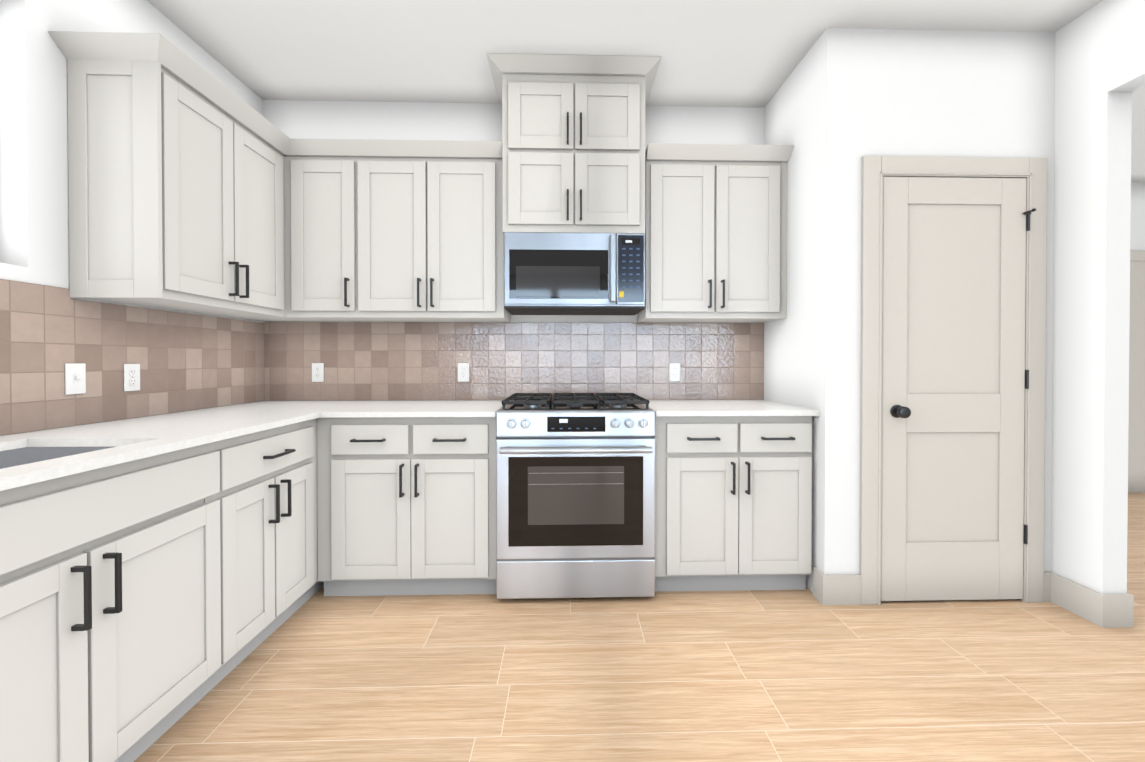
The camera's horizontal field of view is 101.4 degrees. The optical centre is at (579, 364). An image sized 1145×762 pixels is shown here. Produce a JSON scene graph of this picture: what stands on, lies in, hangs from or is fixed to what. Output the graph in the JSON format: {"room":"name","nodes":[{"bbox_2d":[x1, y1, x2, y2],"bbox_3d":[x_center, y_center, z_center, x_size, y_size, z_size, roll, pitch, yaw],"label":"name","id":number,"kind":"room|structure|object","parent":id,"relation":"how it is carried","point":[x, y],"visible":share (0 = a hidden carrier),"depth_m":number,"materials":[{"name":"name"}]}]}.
{"room":"kitchen","nodes":[
{"label":"kitchen","id":0,"kind":"room"},
{"bbox_2d":[0,0,263,434],"bbox_3d":[-1.901,-0.204,-0.366,0.150,2.740,6.640,0,0,-2],"label":"wall","id":1,"kind":"structure","parent":0,"point":[34,176],"depth_m":1.65,"materials":[{"name":"paint"}]},
{"bbox_2d":[0,279,263,435],"bbox_3d":[-1.863,-0.021,1.072,0.007,0.507,3.550,0,0,-2],"label":"tile backsplash","id":2,"kind":"structure","parent":1,"relation":"attached to","point":[187,362],"depth_m":1.88,"materials":[{"name":"tile"}]},
{"bbox_2d":[65,363,85,394],"bbox_3d":[-1.870,0.052,1.743,0.015,0.114,0.070,0,0,-2],"label":"light switch","id":3,"kind":"object","parent":2,"relation":"attached to","point":[75,378],"visible":1,"depth_m":1.74,"materials":[{"name":"white plastic"}]},
{"bbox_2d":[124,364,139,390],"bbox_3d":[-1.879,0.053,1.970,0.008,0.114,0.070,0,0,-2],"label":"electrical outlet","id":4,"kind":"object","parent":2,"relation":"attached to","point":[131,377],"visible":1,"depth_m":1.96,"materials":[{"name":"white plastic"}]},
{"bbox_2d":[56,35,287,318],"bbox_3d":[-1.732,-0.720,2.113,0.325,0.930,0.769,0,0,-2],"label":"upper cabinet","id":5,"kind":"object","parent":1,"relation":"attached to","point":[194,187],"depth_m":1.78,"materials":[{"name":"paint"}]},
{"bbox_2d":[264,100,763,400],"bbox_3d":[0.165,-0.233,2.959,4.170,2.740,0.110,0,0,-2],"label":"wall","id":6,"kind":"structure","parent":0,"point":[298,119],"depth_m":2.87,"materials":[{"name":"paint"}]},
{"bbox_2d":[288,139,379,321],"bbox_3d":[-1.373,-0.725,2.691,0.466,0.930,0.325,0,0,-2],"label":"upper cabinet","id":7,"kind":"object","parent":6,"relation":"attached to","point":[330,180],"depth_m":2.53,"materials":[{"name":"paint"}]},
{"bbox_2d":[372,140,510,321],"bbox_3d":[-0.855,-0.725,2.706,0.869,0.930,0.325,0,0,-2],"label":"upper cabinet","id":8,"kind":"object","parent":6,"relation":"attached to","point":[438,236],"depth_m":2.55,"materials":[{"name":"paint"}]},
{"bbox_2d":[264,322,763,400],"bbox_3d":[-0.368,-0.022,2.886,3.038,0.477,0.007,0,0,-2],"label":"tile backsplash","id":9,"kind":"structure","parent":6,"relation":"attached to","point":[361,360],"depth_m":2.88,"materials":[{"name":"tile"}]},
{"bbox_2d":[312,363,323,381],"bbox_3d":[-1.589,0.046,2.843,0.070,0.114,0.008,0,0,-2],"label":"electrical outlet","id":10,"kind":"object","parent":9,"relation":"attached to","point":[317,372],"visible":1,"depth_m":2.84,"materials":[{"name":"white plastic"}]},
{"bbox_2d":[458,363,468,381],"bbox_3d":[-0.711,0.046,2.868,0.070,0.114,0.008,0,0,-2],"label":"electrical outlet","id":11,"kind":"object","parent":9,"relation":"attached to","point":[463,372],"visible":1,"depth_m":2.87,"materials":[{"name":"white plastic"}]},
{"bbox_2d":[669,363,679,380],"bbox_3d":[0.590,0.045,2.906,0.070,0.114,0.008,0,0,-2],"label":"electrical outlet","id":12,"kind":"object","parent":9,"relation":"attached to","point":[674,371],"visible":1,"depth_m":2.90,"materials":[{"name":"white plastic"}]},
{"bbox_2d":[486,53,660,233],"bbox_3d":[-0.033,-1.154,2.653,0.904,0.888,0.470,0,0,-2],"label":"cabinet stack","id":13,"kind":"object","parent":6,"relation":"attached to","point":[573,134],"visible":1,"depth_m":2.49,"materials":[{"name":"paint"}]},
{"bbox_2d":[504,232,644,314],"bbox_3d":[-0.030,-0.506,2.675,0.754,0.405,0.433,0,0,-2],"label":"microwave","id":14,"kind":"object","parent":13,"relation":"attached to","point":[574,273],"visible":1,"depth_m":2.50,"materials":[{"name":"silver metal"}]},
{"bbox_2d":[637,143,793,322],"bbox_3d":[0.759,-0.726,2.721,0.792,0.929,0.387,0,0,-2],"label":"upper cabinet","id":15,"kind":"object","parent":6,"relation":"attached to","point":[715,233],"visible":1,"depth_m":2.59,"materials":[{"name":"paint"}]},
{"bbox_2d":[134,492,1144,761],"bbox_3d":[1.834,1.191,0.238,7.650,0.060,7.850,0,0,-2],"label":"floor","id":16,"kind":"structure","parent":0,"point":[732,676],"depth_m":1.69,"materials":[{"name":"brown wood"}]},
{"bbox_2d":[0,442,220,761],"bbox_3d":[-1.520,0.706,1.148,0.692,0.894,0.909,0,0,-2],"label":"base cabinet","id":17,"kind":"object","parent":16,"relation":"on","point":[110,613],"visible":0.98,"depth_m":1.21,"materials":[{"name":"paint"}]},
{"bbox_2d":[201,418,320,698],"bbox_3d":[-1.561,0.699,1.894,0.653,0.894,0.584,0,0,-2],"label":"base cabinet","id":18,"kind":"object","parent":16,"relation":"on","point":[266,495],"depth_m":1.84,"materials":[{"name":"paint"}]},
{"bbox_2d":[0,401,351,490],"bbox_3d":[-1.541,0.242,1.463,0.670,0.025,2.788,0,0,-2],"label":"countertop","id":19,"kind":"structure","parent":18,"relation":"on","point":[132,439],"depth_m":1.52,"materials":[{"name":"stone"}]},
{"bbox_2d":[0,446,117,468],"bbox_3d":[-1.505,0.366,1.103,0.453,0.213,0.773,0,0,-2],"label":"sink","id":20,"kind":"object","parent":19,"relation":"in","point":[17,456],"visible":0.15,"depth_m":1.46,"materials":[{"name":"silver metal"}]},
{"bbox_2d":[317,417,497,595],"bbox_3d":[-0.842,0.694,2.545,0.857,0.894,0.672,0,0,-2],"label":"base cabinet","id":21,"kind":"object","parent":16,"relation":"on","point":[406,505],"visible":0.98,"depth_m":2.25,"materials":[{"name":"paint"}]},
{"bbox_2d":[320,400,510,417],"bbox_3d":[-0.814,0.233,2.549,0.805,0.025,0.658,0,0,-2],"label":"countertop","id":22,"kind":"structure","parent":21,"relation":"on","point":[389,408],"depth_m":2.39,"materials":[{"name":"stone"}]},
{"bbox_2d":[496,393,654,598],"bbox_3d":[-0.025,0.657,2.530,0.760,0.968,0.712,0,0,-2],"label":"range","id":23,"kind":"object","parent":16,"relation":"on","point":[575,495],"visible":1,"depth_m":2.24,"materials":[{"name":"silver metal"}]},
{"bbox_2d":[653,416,811,591],"bbox_3d":[0.752,0.693,2.591,0.783,0.894,0.672,0,0,-2],"label":"base cabinet","id":24,"kind":"object","parent":16,"relation":"on","point":[733,502],"visible":0.98,"depth_m":2.30,"materials":[{"name":"paint"}]},
{"bbox_2d":[643,400,819,415],"bbox_3d":[0.759,0.233,2.597,0.801,0.025,0.653,0,0,-2],"label":"countertop","id":25,"kind":"structure","parent":24,"relation":"on","point":[661,407],"depth_m":2.39,"materials":[{"name":"stone"}]},
{"bbox_2d":[147,0,1144,181],"bbox_3d":[1.834,-1.609,0.213,7.650,0.060,7.850,0,0,-2],"label":"ceiling","id":26,"kind":"structure","parent":0,"point":[731,53],"depth_m":2.28,"materials":[{"name":"paint"}]},
{"bbox_2d":[764,48,811,591],"bbox_3d":[1.215,-0.230,2.629,0.110,2.740,0.570,0,0,-2],"label":"wall","id":27,"kind":"structure","parent":0,"point":[788,115],"depth_m":2.53,"materials":[{"name":"paint"}]},
{"bbox_2d":[812,28,1055,592],"bbox_3d":[1.720,-0.227,2.298,1.100,2.740,0.120,0,0,-2],"label":"wall","id":28,"kind":"structure","parent":0,"point":[842,102],"depth_m":2.24,"materials":[{"name":"paint"}]},
{"bbox_2d":[860,156,1046,604],"bbox_3d":[1.787,0.076,2.296,0.894,2.133,0.132,0,0,-2],"label":"door frame","id":29,"kind":"structure","parent":28,"relation":"attached to","point":[877,169],"depth_m":2.23,"materials":[{"name":"paint"}]},
{"bbox_2d":[881,177,1035,600],"bbox_3d":[1.794,0.118,2.225,0.709,2.022,0.097,0,0,-2],"label":"pantry door","id":30,"kind":"structure","parent":28,"relation":"in","point":[955,379],"depth_m":2.24,"materials":[{"name":"paint"}]},
{"bbox_2d":[1052,0,1144,593],"bbox_3d":[2.397,-0.210,0.292,0.110,2.740,7.750,0,0,-2],"label":"wall","id":31,"kind":"structure","parent":0,"point":[1100,54],"depth_m":2.09,"materials":[{"name":"paint"}]},
{"bbox_2d":[1044,572,1133,627],"bbox_3d":[2.381,1.066,3.046,0.014,0.140,2.004,0,0,-2],"label":"baseboard","id":32,"kind":"structure","parent":31,"relation":"attached to","point":[1103,610],"depth_m":2.08,"materials":[{"name":"paint"}]},
{"bbox_2d":[1128,477,1144,492],"bbox_3d":[3.897,1.057,4.115,3.105,0.140,0.014,0,0,-2],"label":"baseboard","id":33,"kind":"structure","parent":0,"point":[1135,484],"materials":[{"name":"paint"}]},
{"bbox_2d":[1128,251,1144,476],"bbox_3d":[5.089,0.061,4.138,0.720,2.130,0.018,0,0,-2],"label":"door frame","id":34,"kind":"structure","parent":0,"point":[1136,427],"depth_m":4.13,"materials":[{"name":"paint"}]}
]}

